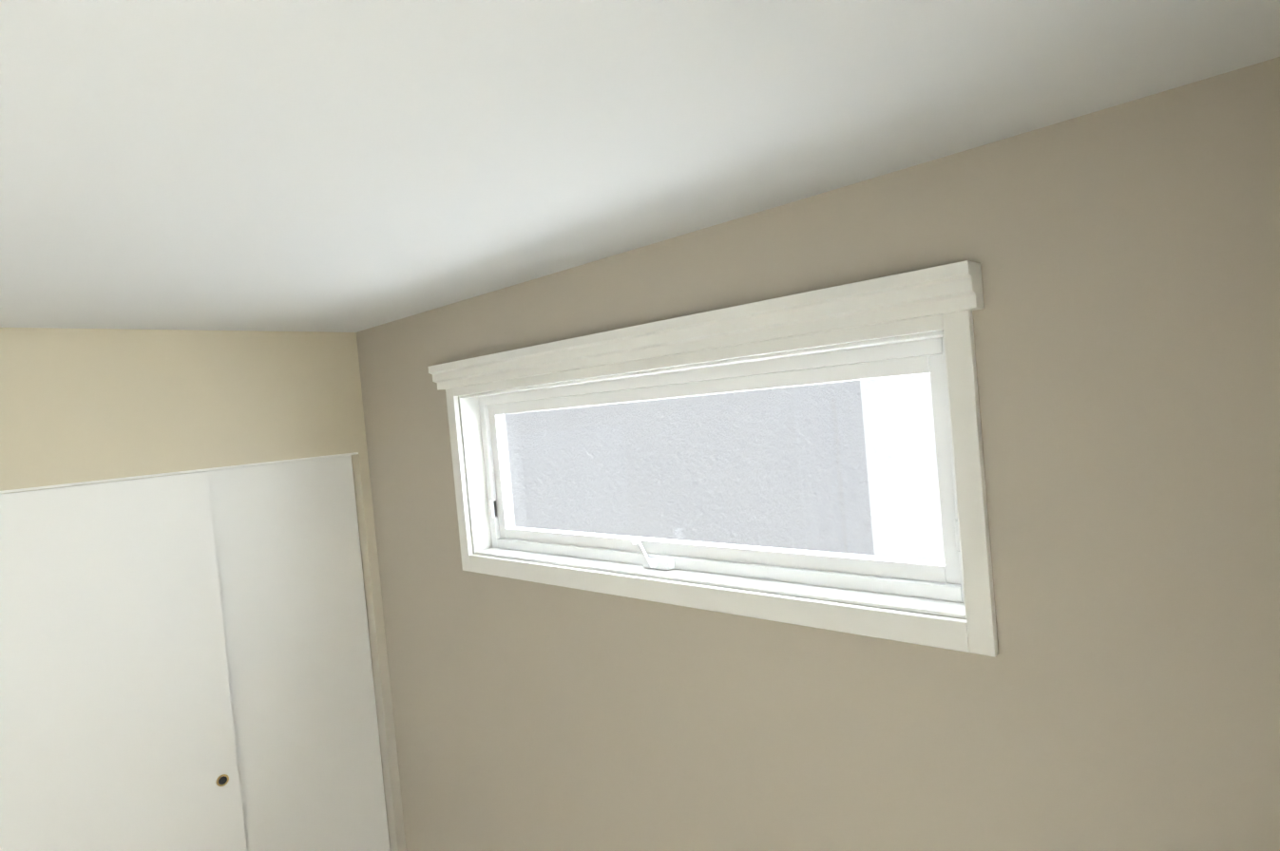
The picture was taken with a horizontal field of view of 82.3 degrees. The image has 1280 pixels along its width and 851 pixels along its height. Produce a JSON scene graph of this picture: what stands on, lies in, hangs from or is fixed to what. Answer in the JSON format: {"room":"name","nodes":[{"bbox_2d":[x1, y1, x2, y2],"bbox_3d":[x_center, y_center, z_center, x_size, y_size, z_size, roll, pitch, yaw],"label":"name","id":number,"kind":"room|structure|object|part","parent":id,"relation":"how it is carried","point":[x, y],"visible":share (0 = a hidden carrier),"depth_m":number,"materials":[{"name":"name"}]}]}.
{"room":"bedroom","nodes":[
{"label":"bedroom","id":0,"kind":"room"},
{"bbox_2d":[2,473,186,494],"bbox_3d":[-2.010,0.971,2.918,0.080,2.500,1.657,-4,2,44],"label":"wall","id":1,"kind":"structure","parent":0,"point":[98,483],"depth_m":2.84,"materials":[{"name":"beige paint"}]},
{"bbox_2d":[0,327,406,850],"bbox_3d":[-2.355,1.035,1.543,0.120,2.500,4.127,-4,2,44],"label":"wall","id":2,"kind":"structure","parent":0,"point":[82,405],"depth_m":2.43,"materials":[{"name":"beige paint"}]},
{"bbox_2d":[0,471,246,850],"bbox_3d":[-1.598,1.183,2.267,0.035,2.013,0.643,-4,2,44],"label":"slider","id":3,"kind":"object","parent":2,"relation":"hanging from","point":[117,733],"visible":0.98,"depth_m":2.26,"materials":[{"name":"white wood"}]},
{"bbox_2d":[0,452,358,494],"bbox_3d":[-1.528,0.155,2.448,0.093,0.008,1.170,-4,2,44],"label":"trim","id":4,"kind":"structure","parent":2,"relation":"attached to","point":[139,477],"depth_m":2.37,"materials":[{"name":"white wood"}]},
{"bbox_2d":[191,455,390,850],"bbox_3d":[-1.246,1.141,2.704,0.032,2.013,0.559,-4,2,44],"label":"slider","id":5,"kind":"object","parent":2,"relation":"hanging from","point":[291,582],"visible":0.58,"depth_m":2.69,"materials":[{"name":"white wood"}]},
{"bbox_2d":[0,0,1279,332],"bbox_3d":[-1.364,-0.332,0.463,3.170,0.100,4.107,-4,2,44],"label":"ceiling","id":6,"kind":"structure","parent":0,"point":[310,165],"depth_m":0.98,"materials":[{"name":"white paint"}]},
{"bbox_2d":[356,57,1279,850],"bbox_3d":[0.172,0.803,1.864,3.100,2.500,0.150,-4,2,44],"label":"wall","id":7,"kind":"structure","parent":0,"point":[1120,692],"depth_m":1.27,"materials":[{"name":"beige paint"}]},
{"bbox_2d":[427,260,984,390],"bbox_3d":[-0.051,-0.196,1.822,1.710,0.078,0.062,-4,2,44],"label":"trim","id":8,"kind":"structure","parent":7,"relation":"attached to","point":[956,287],"depth_m":1.52,"materials":[{"name":"white wood"}]},
{"bbox_2d":[445,310,998,657],"bbox_3d":[0.041,0.121,1.896,1.670,0.630,0.158,-4,2,44],"label":"window","id":9,"kind":"structure","parent":7,"relation":"in","point":[975,632],"depth_m":1.64,"materials":[{"name":"white"}]},
{"bbox_3d":[0.048,0.120,1.904,1.564,0.504,0.136,-4,2,44],"label":"awning window sash","id":10,"kind":"part","parent":9,"relation":"part of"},
{"bbox_3d":[6.335,1.915,10.449,28.000,0.020,20.543,-4,2,44],"label":"ground","id":11,"kind":"structure","parent":0,"visible":0},
{"bbox_2d":[504,373,944,561],"bbox_3d":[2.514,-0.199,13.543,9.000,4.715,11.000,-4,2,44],"label":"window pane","id":12,"kind":"structure","parent":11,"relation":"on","point":[886,478],"depth_m":7.42,"materials":[{"name":"glass"}]}
]}

